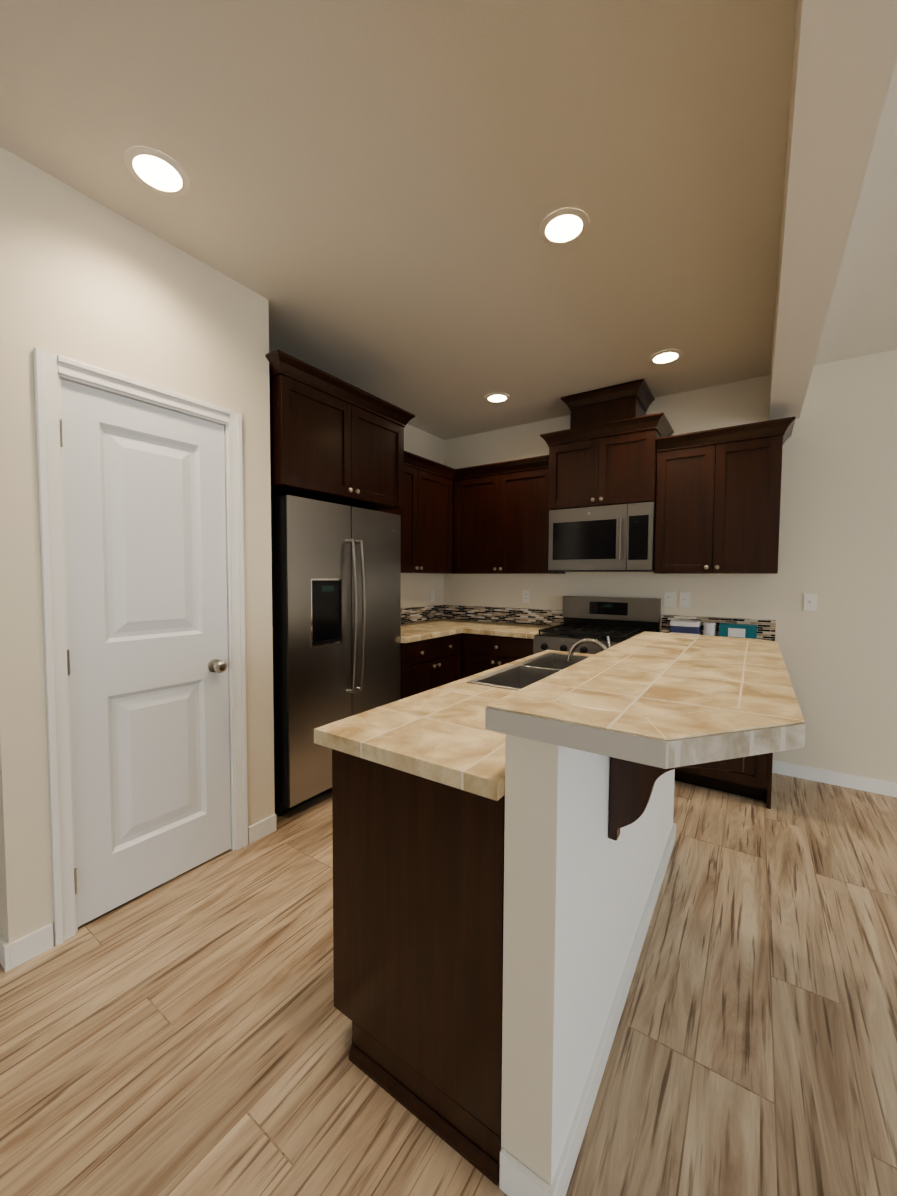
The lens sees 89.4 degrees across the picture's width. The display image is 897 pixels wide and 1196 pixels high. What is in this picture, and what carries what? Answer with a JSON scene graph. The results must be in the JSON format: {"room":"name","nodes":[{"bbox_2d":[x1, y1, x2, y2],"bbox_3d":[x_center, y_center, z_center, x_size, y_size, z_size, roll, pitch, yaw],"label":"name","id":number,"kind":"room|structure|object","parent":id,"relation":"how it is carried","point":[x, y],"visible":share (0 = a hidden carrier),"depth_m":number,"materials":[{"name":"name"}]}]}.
{"room":"kitchen","nodes":[
{"label":"kitchen","id":0,"kind":"room"},
{"bbox_2d":[0,147,274,944],"bbox_3d":[-1.441,-0.126,2.071,0.586,2.720,1.029,2,3,34],"label":"wall","id":1,"kind":"structure","parent":0,"point":[85,279],"depth_m":1.63,"materials":[{"name":"beige paint"}]},
{"bbox_2d":[33,347,247,945],"bbox_3d":[-1.250,0.186,1.929,0.129,2.111,0.752,2,3,34],"label":"door frame","id":2,"kind":"structure","parent":1,"relation":"attached to","point":[51,370],"depth_m":1.65,"materials":[{"name":"white wood"}]},
{"bbox_2d":[59,379,230,926],"bbox_3d":[-1.210,0.219,1.896,0.108,2.025,0.616,2,3,34],"label":"pantry door","id":3,"kind":"structure","parent":1,"relation":"in","point":[145,529],"depth_m":1.87,"materials":[{"name":"white wood"}]},
{"bbox_2d":[401,424,443,607],"bbox_3d":[-2.666,-0.236,4.346,4.000,2.720,3.423,2,3,34],"label":"wall","id":4,"kind":"structure","parent":0,"point":[416,588],"depth_m":4.32,"materials":[{"name":"beige paint"}]},
{"bbox_2d":[265,349,414,510],"bbox_3d":[-0.815,-0.927,2.864,0.684,0.635,1.082,2,3,34],"label":"upper cabinet","id":5,"kind":"object","parent":4,"relation":"attached to","point":[334,439],"visible":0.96,"depth_m":2.59,"materials":[{"name":"brown wood"}]},
{"bbox_2d":[380,450,454,573],"bbox_3d":[-0.269,-0.681,3.931,0.403,0.928,1.384,2,3,34],"label":"upper cabinet","id":6,"kind":"object","parent":4,"relation":"attached to","point":[426,512],"visible":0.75,"depth_m":3.80,"materials":[{"name":"brown wood"}]},
{"bbox_2d":[401,605,443,623],"bbox_3d":[-0.436,0.163,4.080,0.010,0.141,1.384,2,3,34],"label":"backsplash","id":7,"kind":"structure","parent":4,"relation":"attached to","point":[423,613],"depth_m":4.34,"materials":[{"name":"tile"}]},
{"bbox_2d":[430,590,434,601],"bbox_3d":[-0.160,-0.018,4.482,0.008,0.115,0.070,2,3,34],"label":"electrical outlet","id":8,"kind":"object","parent":4,"relation":"attached to","point":[432,593],"visible":1,"depth_m":4.48,"materials":[{"name":"white plastic"}]},
{"bbox_2d":[0,773,896,1195],"bbox_3d":[-1.079,1.387,0.086,11.500,0.120,9.200,2,3,34],"label":"floor","id":9,"kind":"structure","parent":0,"point":[186,1033],"depth_m":1.31,"materials":[{"name":"brown wood"}]},
{"bbox_2d":[0,930,15,971],"bbox_3d":[-3.390,1.149,2.818,4.599,0.085,0.013,2,3,34],"label":"baseboard","id":10,"kind":"structure","parent":9,"relation":"on","point":[7,950],"depth_m":1.54,"materials":[{"name":"white wood"}]},
{"bbox_2d":[271,495,400,814],"bbox_3d":[-0.799,0.317,2.932,0.669,1.764,0.920,2,3,34],"label":"refrigerator","id":11,"kind":"object","parent":9,"relation":"on","point":[336,596],"visible":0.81,"depth_m":2.61,"materials":[{"name":"grey metal"}]},
{"bbox_2d":[332,749,504,1184],"bbox_3d":[0.068,0.837,1.413,0.559,0.874,0.679,2,3,34],"label":"base cabinet","id":12,"kind":"object","parent":9,"relation":"on","point":[418,890],"visible":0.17,"depth_m":1.07,"materials":[{"name":"black wood"}]},
{"bbox_2d":[314,650,594,800],"bbox_3d":[0.341,0.362,1.800,0.574,0.040,1.700,2,3,34],"label":"countertop","id":13,"kind":"structure","parent":12,"relation":"on","point":[441,734],"depth_m":1.21,"materials":[{"name":"tile"}]},
{"bbox_2d":[467,652,588,690],"bbox_3d":[0.519,0.425,2.044,0.486,0.196,0.876,2,3,34],"label":"sink","id":14,"kind":"object","parent":13,"relation":"in","point":[518,676],"visible":0.17,"depth_m":2.11,"materials":[{"name":"silver metal"}]},
{"bbox_2d":[567,636,610,661],"bbox_3d":[0.634,0.248,1.990,0.213,0.162,0.109,2,3,34],"label":"faucet","id":15,"kind":"object","parent":13,"relation":"on","point":[601,645],"visible":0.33,"depth_m":1.99,"materials":[{"name":"silver metal"}]},
{"bbox_2d":[401,633,461,698],"bbox_3d":[-0.363,0.732,3.667,0.629,0.872,0.744,2,3,34],"label":"base cabinet","id":16,"kind":"object","parent":9,"relation":"on","point":[427,664],"visible":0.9,"depth_m":3.41,"materials":[{"name":"black wood"}]},
{"bbox_2d":[401,619,494,642],"bbox_3d":[-0.168,0.264,3.902,0.660,0.040,1.384,2,3,34],"label":"countertop","id":17,"kind":"structure","parent":16,"relation":"on","point":[420,631],"depth_m":3.74,"materials":[{"name":"tile"}]},
{"bbox_2d":[465,622,552,638],"bbox_3d":[0.569,0.271,3.847,0.621,0.040,0.647,2,3,34],"label":"countertop","id":18,"kind":"structure","parent":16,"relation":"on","point":[516,630],"depth_m":3.70,"materials":[{"name":"tile"}]},
{"bbox_2d":[669,619,700,634],"bbox_3d":[1.737,0.222,3.325,0.192,0.115,0.142,2,3,34],"label":"pack","id":19,"kind":"object","parent":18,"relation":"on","point":[679,626],"visible":0.77,"depth_m":3.27,"materials":[{"name":"white"}]},
{"bbox_2d":[703,622,715,635],"bbox_3d":[1.865,0.230,3.239,0.078,0.107,0.078,2,3,34],"label":"jar","id":20,"kind":"object","parent":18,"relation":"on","point":[709,628],"visible":0.73,"depth_m":3.21,"materials":[{"name":"white"}]},
{"bbox_2d":[719,623,756,638],"bbox_3d":[2.017,0.236,3.160,0.220,0.105,0.100,2,3,34],"label":"box","id":21,"kind":"object","parent":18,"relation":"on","point":[738,630],"visible":0.83,"depth_m":3.12,"materials":[{"name":"teal"}]},
{"bbox_2d":[461,633,533,678],"bbox_3d":[0.544,0.727,3.878,0.671,0.873,0.658,2,3,34],"label":"base cabinet","id":22,"kind":"object","parent":9,"relation":"on","point":[481,653],"visible":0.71,"depth_m":3.65,"materials":[{"name":"black wood"}]},
{"bbox_2d":[533,596,660,653],"bbox_3d":[1.116,0.595,3.427,0.758,1.183,0.747,2,3,34],"label":"range","id":23,"kind":"object","parent":9,"relation":"on","point":[616,620],"visible":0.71,"depth_m":3.52,"materials":[{"name":"silver metal"}]},
{"bbox_2d":[674,753,772,808],"bbox_3d":[1.752,0.770,3.059,0.703,0.873,0.657,2,3,34],"label":"base cabinet","id":24,"kind":"object","parent":9,"relation":"on","point":[753,779],"visible":0.1,"depth_m":2.75,"materials":[{"name":"black wood"}]},
{"bbox_2d":[0,0,896,439],"bbox_3d":[-1.065,-1.450,-0.043,11.500,0.120,9.200,2,3,34],"label":"ceiling","id":25,"kind":"structure","parent":0,"point":[376,196],"depth_m":1.55,"materials":[{"name":"beige paint"}]},
{"bbox_2d":[124,146,189,195],"bbox_3d":[-0.997,-1.458,1.555,0.190,0.006,0.190,2,3,34],"label":"recessed light","id":26,"kind":"object","parent":25,"relation":"in","point":[157,171],"visible":1,"depth_m":1.54,"materials":[{"name":"white plastic"}]},
{"bbox_2d":[485,393,509,402],"bbox_3d":[0.375,-1.538,3.487,0.190,0.006,0.190,2,3,34],"label":"recessed light","id":27,"kind":"object","parent":25,"relation":"in","point":[497,397],"visible":1,"depth_m":3.47,"materials":[{"name":"white"}]},
{"bbox_2d":[539,208,588,245],"bbox_3d":[0.456,-1.461,1.791,0.190,0.006,0.190,2,3,34],"label":"recessed light","id":28,"kind":"object","parent":25,"relation":"in","point":[560,227],"visible":1,"depth_m":1.78,"materials":[{"name":"white plastic"}]},
{"bbox_2d":[649,349,682,364],"bbox_3d":[1.357,-1.504,2.834,0.190,0.006,0.190,2,3,34],"label":"recessed light","id":29,"kind":"object","parent":25,"relation":"in","point":[665,356],"visible":1,"depth_m":2.83,"materials":[{"name":"white plastic"}]},
{"bbox_2d":[769,0,896,419],"bbox_3d":[-0.220,-1.197,-0.606,0.165,0.325,8.800,2,3,34],"label":"ceiling beam","id":30,"kind":"structure","parent":25,"relation":"attached to","point":[844,56],"depth_m":1.15,"materials":[{"name":"beige paint"}]},
{"bbox_2d":[501,734,674,1184],"bbox_3d":[0.634,0.757,1.637,0.115,1.016,1.668,2,3,34],"label":"wall","id":31,"kind":"structure","parent":0,"point":[578,883],"depth_m":0.97,"materials":[{"name":"white paint"}]},
{"bbox_2d":[499,823,675,1195],"bbox_3d":[0.637,1.222,1.653,0.127,0.087,1.694,2,3,34],"label":"baseboard","id":32,"kind":"structure","parent":31,"relation":"attached to","point":[517,1177],"depth_m":1.11,"materials":[{"name":"white wood"}]},
{"bbox_2d":[485,631,804,768],"bbox_3d":[0.755,0.229,1.462,0.545,0.052,1.615,2,3,34],"label":"bar","id":33,"kind":"object","parent":31,"relation":"on","point":[664,700],"visible":1,"depth_m":0.96,"materials":[{"name":"tile"}]},
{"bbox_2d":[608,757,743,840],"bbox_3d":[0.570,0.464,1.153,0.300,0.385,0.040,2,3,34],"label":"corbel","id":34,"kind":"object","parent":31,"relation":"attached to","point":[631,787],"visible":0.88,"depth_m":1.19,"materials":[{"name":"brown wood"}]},
{"bbox_2d":[443,349,896,796],"bbox_3d":[1.450,-0.186,3.737,11.500,2.720,0.214,2,3,34],"label":"wall","id":35,"kind":"structure","parent":0,"point":[837,553],"depth_m":2.96,"materials":[{"name":"beige paint"}]},
{"bbox_2d":[444,605,563,625],"bbox_3d":[0.489,0.159,4.284,1.251,0.141,0.009,2,3,34],"label":"backsplash","id":36,"kind":"structure","parent":35,"relation":"attached to","point":[476,613],"depth_m":4.25,"materials":[{"name":"tile"}]},
{"bbox_2d":[453,455,564,573],"bbox_3d":[0.506,-0.680,3.998,0.951,0.928,0.403,2,3,34],"label":"upper cabinet","id":37,"kind":"object","parent":35,"relation":"attached to","point":[500,517],"visible":0.94,"depth_m":3.85,"materials":[{"name":"brown wood"}]},
{"bbox_2d":[522,590,529,602],"bbox_3d":[0.707,-0.013,4.130,0.070,0.115,0.008,2,3,34],"label":"electrical outlet","id":38,"kind":"object","parent":35,"relation":"attached to","point":[526,597],"visible":1,"depth_m":4.12,"materials":[{"name":"white plastic"}]},
{"bbox_2d":[540,412,673,509],"bbox_3d":[1.200,-0.975,3.473,0.875,0.573,0.474,2,3,34],"label":"upper cabinet","id":39,"kind":"object","parent":35,"relation":"attached to","point":[609,463],"visible":0.98,"depth_m":3.29,"materials":[{"name":"brown wood"}]},
{"bbox_2d":[548,502,655,571],"bbox_3d":[1.203,-0.445,3.501,0.758,0.480,0.455,2,3,34],"label":"microwave","id":40,"kind":"object","parent":39,"relation":"attached to","point":[615,538],"visible":1,"depth_m":3.33,"materials":[{"name":"silver metal"}]},
{"bbox_2d":[561,379,654,428],"bbox_3d":[1.219,-1.399,3.478,0.595,0.269,0.413,2,3,34],"label":"upper cabinet","id":41,"kind":"object","parent":35,"relation":"attached to","point":[632,399],"visible":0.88,"depth_m":3.33,"materials":[{"name":"brown wood"}]},
{"bbox_2d":[664,592,674,606],"bbox_3d":[1.688,0.012,3.465,0.070,0.115,0.008,2,3,34],"label":"electrical outlet","id":42,"kind":"object","parent":35,"relation":"attached to","point":[668,599],"visible":1,"depth_m":3.46,"materials":[{"name":"white plastic"}]},
{"bbox_2d":[679,592,689,607],"bbox_3d":[1.775,0.015,3.407,0.070,0.115,0.007,2,3,34],"label":"light switch","id":43,"kind":"object","parent":35,"relation":"attached to","point":[684,599],"visible":1,"depth_m":3.40,"materials":[{"name":"white plastic"}]},
{"bbox_2d":[661,615,775,640],"bbox_3d":[1.941,0.211,3.300,0.713,0.141,0.009,2,3,34],"label":"backsplash","id":44,"kind":"structure","parent":35,"relation":"attached to","point":[766,629],"depth_m":3.23,"materials":[{"name":"tile"}]},
{"bbox_2d":[654,417,795,573],"bbox_3d":[1.852,-0.631,3.087,0.763,0.928,0.404,2,3,34],"label":"upper cabinet","id":45,"kind":"object","parent":35,"relation":"attached to","point":[718,494],"visible":1,"depth_m":2.96,"materials":[{"name":"brown wood"}]},
{"bbox_2d":[803,593,816,610],"bbox_3d":[2.385,0.028,2.988,0.070,0.115,0.016,2,3,34],"label":"light switch","id":46,"kind":"object","parent":35,"relation":"attached to","point":[810,602],"visible":1,"depth_m":2.99,"materials":[{"name":"white plastic"}]}
]}

